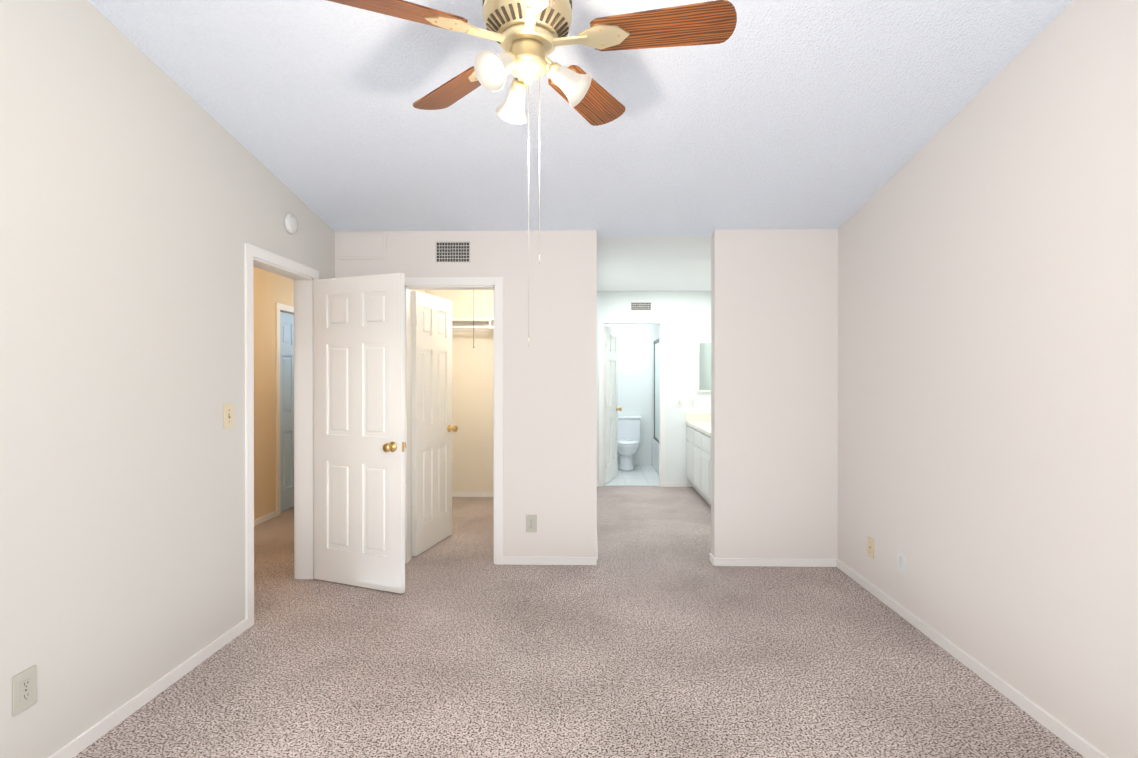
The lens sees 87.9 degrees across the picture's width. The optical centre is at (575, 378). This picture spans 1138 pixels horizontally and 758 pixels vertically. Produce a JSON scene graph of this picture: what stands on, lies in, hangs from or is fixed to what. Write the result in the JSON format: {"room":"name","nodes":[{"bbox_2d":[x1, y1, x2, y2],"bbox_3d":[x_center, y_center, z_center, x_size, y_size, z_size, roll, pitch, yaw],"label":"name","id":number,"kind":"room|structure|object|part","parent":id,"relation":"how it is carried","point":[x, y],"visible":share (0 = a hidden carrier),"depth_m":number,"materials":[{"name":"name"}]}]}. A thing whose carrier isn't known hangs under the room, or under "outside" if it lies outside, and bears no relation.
{"room":"empty bedroom","nodes":[
{"label":"empty bedroom","id":0,"kind":"room"},
{"bbox_2d":[0,0,334,757],"bbox_3d":[-1.900,-0.336,1.421,0.120,3.406,5.860,0,0,1],"label":"wall","id":1,"kind":"structure","parent":0,"point":[144,198],"depth_m":2.32,"materials":[{"name":"white paint"}]},
{"bbox_2d":[12,665,36,715],"bbox_3d":[-1.823,1.030,1.954,0.009,0.128,0.080,0,0,1],"label":"outlet","id":2,"kind":"object","parent":1,"relation":"attached to","point":[24,690],"visible":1,"depth_m":1.95,"materials":[{"name":"beige plastic"}]},
{"bbox_2d":[48,619,247,757],"bbox_3d":[-1.846,1.342,0.916,0.012,0.055,4.600,0,0,1],"label":"baseboard","id":3,"kind":"structure","parent":1,"relation":"attached to","point":[77,745],"depth_m":2.47,"materials":[{"name":"white wood"}]},
{"bbox_2d":[224,403,233,428],"bbox_3d":[-1.795,0.191,3.061,0.016,0.128,0.080,0,0,1],"label":"light switch","id":4,"kind":"object","parent":1,"relation":"attached to","point":[228,415],"visible":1,"depth_m":3.06,"materials":[{"name":"beige plastic"}]},
{"bbox_2d":[245,243,318,627],"bbox_3d":[-1.850,0.309,3.643,0.148,2.100,0.860,0,0,1],"label":"door frame","id":5,"kind":"structure","parent":1,"relation":"attached to","point":[304,277],"depth_m":4.00,"materials":[{"name":"white wood"}]},
{"bbox_2d":[284,213,297,233],"bbox_3d":[-1.772,-0.972,3.686,0.033,0.124,0.124,0,0,1],"label":"smoke detector","id":6,"kind":"object","parent":1,"relation":"attached to","point":[291,223],"visible":1,"depth_m":3.65,"materials":[{"name":"white plastic"}]},
{"bbox_2d":[314,273,405,593],"bbox_3d":[-1.428,0.341,3.864,0.734,2.018,0.185,0,0,22],"label":"door","id":7,"kind":"structure","parent":1,"relation":"in","point":[359,431],"depth_m":3.84,"materials":[{"name":"white wood"}]},
{"bbox_2d":[253,266,293,519],"bbox_3d":[-3.035,0.114,4.789,0.120,2.480,6.700,0,0,1],"label":"wall","id":8,"kind":"structure","parent":0,"point":[270,290],"depth_m":5.61,"materials":[{"name":"beige paint"}]},
{"bbox_2d":[254,511,276,525],"bbox_3d":[-2.994,1.331,3.687,0.012,0.055,4.250,0,0,1],"label":"baseboard","id":9,"kind":"structure","parent":8,"relation":"attached to","point":[271,515],"depth_m":5.60,"materials":[{"name":"white wood"}]},
{"bbox_2d":[280,312,293,511],"bbox_3d":[-2.983,0.332,6.217,0.185,2.018,0.686,0,0,1],"label":"hall door","id":10,"kind":"structure","parent":8,"relation":"in","point":[287,406],"depth_m":6.08,"materials":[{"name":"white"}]},
{"bbox_2d":[425,290,493,491],"bbox_3d":[-1.104,0.106,6.806,1.230,2.480,0.120,0,0,1],"label":"wall","id":11,"kind":"structure","parent":0,"point":[473,418],"depth_m":6.73,"materials":[{"name":"beige paint"}]},
{"bbox_2d":[452,319,492,330],"bbox_3d":[-1.104,-0.603,6.583,1.238,0.110,0.319,0,0,1],"label":"closet shelf","id":12,"kind":"object","parent":11,"relation":"attached to","point":[467,324],"visible":0.25,"depth_m":6.55,"materials":[{"name":"white wood"}]},
{"bbox_2d":[452,492,493,496],"bbox_3d":[-1.101,1.319,6.745,1.240,0.055,0.012,0,0,1],"label":"baseboard","id":13,"kind":"structure","parent":11,"relation":"attached to","point":[454,494],"depth_m":6.74,"materials":[{"name":"white wood"}]},
{"bbox_2d":[73,486,1084,757],"bbox_3d":[-0.640,1.411,2.970,5.250,0.100,9.000,0,0,1],"label":"floor carpet","id":14,"kind":"object","parent":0,"point":[653,632],"visible":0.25,"depth_m":2.78,"materials":[{"name":"beige carpet"}]},
{"bbox_2d":[686,425,710,505],"bbox_3d":[1.644,0.958,6.372,0.590,0.780,1.968,0,0,1],"label":"bathroom vanity","id":15,"kind":"object","parent":14,"relation":"on","point":[698,473],"depth_m":6.48,"materials":[{"name":"white wood"}]},
{"bbox_2d":[686,421,710,436],"bbox_3d":[1.643,0.545,6.360,0.592,0.046,1.988,0,0,1],"label":"countertop","id":16,"kind":"structure","parent":15,"relation":"on","point":[705,426],"depth_m":6.70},
{"bbox_2d":[88,0,1073,290],"bbox_3d":[-0.618,-1.636,3.967,5.250,1.145,11.020,0,0,1],"label":"ceiling","id":17,"kind":"structure","parent":0,"point":[802,114],"depth_m":2.89,"materials":[{"name":"white paint"}]},
{"bbox_2d":[473,290,474,347],"bbox_3d":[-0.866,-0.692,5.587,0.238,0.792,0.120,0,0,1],"label":"cord","id":18,"kind":"object","parent":17,"relation":"hanging from","point":[473,319],"visible":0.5,"depth_m":5.64,"materials":[{"name":"grey plastic"}]},
{"bbox_2d":[327,0,736,346],"bbox_3d":[-0.132,-0.787,1.913,1.264,1.364,1.264,0,0,1],"label":"ceiling fan","id":19,"kind":"object","parent":17,"relation":"hanging from","point":[528,36],"visible":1,"depth_m":1.88,"materials":[{"name":"brown wood"}]},
{"bbox_3d":[-0.491,-1.104,1.778,0.590,0.045,0.159,0,0,-26],"label":"blade","id":20,"kind":"part","parent":19,"relation":"part of","materials":[{"name":"brown wood"}]},
{"bbox_3d":[-0.414,-1.106,2.206,0.159,0.045,0.590,0,0,-44],"label":"blade","id":21,"kind":"part","parent":19,"relation":"part of","materials":[{"name":"brown wood"}]},
{"bbox_3d":[-0.108,-1.103,1.572,0.159,0.045,0.590,0,0,-8],"label":"blade","id":22,"kind":"part","parent":19,"relation":"part of","materials":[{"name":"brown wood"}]},
{"bbox_3d":[0.017,-1.106,2.265,0.159,0.045,0.590,0,0,28],"label":"blade","id":23,"kind":"part","parent":19,"relation":"part of","materials":[{"name":"brown wood"}]},
{"bbox_3d":[0.206,-1.104,1.873,0.590,0.045,0.159,0,0,10],"label":"blade","id":24,"kind":"part","parent":19,"relation":"part of","materials":[{"name":"brown wood"}]},
{"bbox_2d":[335,229,837,558],"bbox_3d":[0.061,0.116,4.369,3.670,2.480,0.120,0,0,1],"label":"wall","id":25,"kind":"structure","parent":0,"point":[774,393],"depth_m":4.29,"materials":[{"name":"white paint"}]},
{"bbox_2d":[338,233,386,258],"bbox_3d":[-1.570,-0.974,4.336,0.360,0.190,0.010,0,0,1],"label":"panel frame","id":26,"kind":"object","parent":25,"relation":"attached to","point":[363,246],"visible":1,"depth_m":4.33,"materials":[{"name":"white paint"}]},
{"bbox_2d":[412,291,457,555],"bbox_3d":[-1.161,0.337,4.801,0.185,2.018,0.666,0,0,12],"label":"closet door","id":27,"kind":"structure","parent":25,"relation":"in","point":[432,428],"depth_m":4.75,"materials":[{"name":"white wood"}]},
{"bbox_2d":[435,241,469,262],"bbox_3d":[-0.900,-0.929,4.322,0.256,0.156,0.008,0,0,1],"label":"air vent","id":28,"kind":"object","parent":25,"relation":"in","point":[452,251],"visible":1,"depth_m":4.32,"materials":[{"name":"grey metal"}]},
{"bbox_2d":[405,277,502,564],"bbox_3d":[-0.922,0.306,4.385,0.784,2.100,0.134,0,0,1],"label":"door frame","id":29,"kind":"structure","parent":25,"relation":"attached to","point":[495,284],"depth_m":4.32,"materials":[{"name":"white wood"}]},
{"bbox_2d":[526,515,536,531],"bbox_3d":[-0.325,1.056,4.317,0.080,0.128,0.009,0,0,1],"label":"outlet","id":30,"kind":"object","parent":25,"relation":"attached to","point":[531,523],"visible":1,"depth_m":4.32,"materials":[{"name":"beige plastic"}]},
{"bbox_2d":[503,554,597,564],"bbox_3d":[-0.189,1.329,4.314,0.683,0.055,0.012,0,0,1],"label":"baseboard","id":31,"kind":"structure","parent":25,"relation":"attached to","point":[506,560],"depth_m":4.31,"materials":[{"name":"white wood"}]},
{"bbox_2d":[709,554,835,566],"bbox_3d":[1.435,1.329,4.277,0.879,0.055,0.012,0,0,1],"label":"baseboard","id":32,"kind":"structure","parent":25,"relation":"attached to","point":[784,562],"depth_m":4.27,"materials":[{"name":"white wood"}]},
{"bbox_2d":[597,291,600,481],"bbox_3d":[0.151,0.106,6.948,0.120,2.480,5.040,0,0,1],"label":"wall","id":33,"kind":"structure","parent":0,"point":[598,292],"depth_m":7.38,"materials":[{"name":"white paint"}]},
{"bbox_2d":[603,465,658,485],"bbox_3d":[1.113,1.390,8.442,1.990,0.100,2.020,0,0,1],"label":"floor","id":34,"kind":"structure","parent":0,"point":[643,475],"depth_m":8.04,"materials":[{"name":"white tile"}]},
{"bbox_2d":[618,416,640,470],"bbox_3d":[0.746,0.956,8.800,0.490,0.765,0.710,0,0,1],"label":"toilet","id":35,"kind":"object","parent":34,"relation":"on","point":[629,434],"visible":0.79,"depth_m":8.95,"materials":[{"name":"white ceramic"}]},
{"bbox_2d":[652,339,658,474],"bbox_3d":[1.569,0.381,8.308,0.828,1.920,1.656,0,0,1],"label":"shower enclosure","id":36,"kind":"object","parent":34,"relation":"on","point":[655,452],"visible":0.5,"depth_m":8.75,"materials":[{"name":"glass"}]},
{"bbox_2d":[601,291,710,486],"bbox_3d":[1.094,0.104,7.427,1.743,2.480,0.120,0,0,1],"label":"wall","id":37,"kind":"structure","parent":0,"point":[686,315],"depth_m":7.37,"materials":[{"name":"white paint"}]},
{"bbox_2d":[603,325,621,483],"bbox_3d":[0.465,0.325,7.857,0.185,2.018,0.702,0,0,16],"label":"door","id":38,"kind":"structure","parent":37,"relation":"in","point":[610,403],"depth_m":7.81,"materials":[{"name":"white wood"}]},
{"bbox_2d":[599,318,664,486],"bbox_3d":[0.699,0.294,7.370,0.830,2.100,0.014,0,0,1],"label":"door frame","id":39,"kind":"structure","parent":37,"relation":"attached to","point":[601,320],"depth_m":7.36,"materials":[{"name":"white wood"}]},
{"bbox_2d":[631,302,650,310],"bbox_3d":[0.814,-0.906,7.365,0.256,0.106,0.008,0,0,1],"label":"air vent","id":40,"kind":"object","parent":37,"relation":"in","point":[640,306],"visible":1,"depth_m":7.37,"materials":[{"name":"grey metal"}]},
{"bbox_2d":[665,482,686,486],"bbox_3d":[1.249,1.317,7.362,0.270,0.055,0.012,0,0,1],"label":"baseboard","id":41,"kind":"structure","parent":37,"relation":"attached to","point":[667,484],"depth_m":7.36,"materials":[{"name":"white wood"}]},
{"bbox_2d":[676,397,682,407],"bbox_3d":[1.294,0.294,7.355,0.080,0.128,0.016,0,0,1],"label":"bathroom light switch","id":42,"kind":"object","parent":37,"relation":"attached to","point":[679,402],"visible":1,"depth_m":7.36,"materials":[{"name":"white plastic"}]},
{"bbox_2d":[689,397,695,407],"bbox_3d":[1.454,0.294,7.355,0.080,0.128,0.009,0,0,1],"label":"bathroom light switch","id":43,"kind":"object","parent":37,"relation":"attached to","point":[692,402],"visible":1,"depth_m":7.35,"materials":[{"name":"white plastic"}]},
{"bbox_2d":[686,413,710,420],"bbox_3d":[1.655,0.474,7.344,0.572,0.100,0.020,0,0,1],"label":"backsplash","id":44,"kind":"structure","parent":37,"relation":"attached to","point":[689,416],"depth_m":7.34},
{"bbox_2d":[697,341,710,391],"bbox_3d":[1.728,-0.156,7.333,0.450,0.640,0.036,0,0,1],"label":"bathroom mirror","id":45,"kind":"object","parent":37,"relation":"attached to","point":[703,366],"visible":0.42,"depth_m":7.32,"materials":[{"name":"white mirror"}]},
{"bbox_2d":[838,0,1137,757],"bbox_3d":[1.889,-0.335,1.336,0.120,3.406,5.860,0,0,1],"label":"wall","id":46,"kind":"structure","parent":0,"point":[988,359],"depth_m":2.48,"materials":[{"name":"white paint"}]},
{"bbox_2d":[867,536,873,558],"bbox_3d":[1.877,1.073,3.762,0.012,0.128,0.080,0,0,1],"label":"wall jack","id":47,"kind":"object","parent":46,"relation":"attached to","point":[870,546],"visible":1,"depth_m":3.76,"materials":[{"name":"beige plastic"}]},
{"bbox_2d":[897,549,905,574],"bbox_3d":[1.870,1.050,3.392,0.009,0.128,0.080,0,0,1],"label":"outlet","id":48,"kind":"object","parent":46,"relation":"attached to","point":[901,562],"visible":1,"depth_m":3.38,"materials":[{"name":"white plastic"}]},
{"bbox_2d":[836,559,1108,757],"bbox_3d":[1.824,1.340,1.404,0.012,0.055,5.740,0,0,1],"label":"baseboard","id":49,"kind":"structure","parent":46,"relation":"attached to","point":[1044,718],"depth_m":2.64,"materials":[{"name":"white wood"}]}
]}

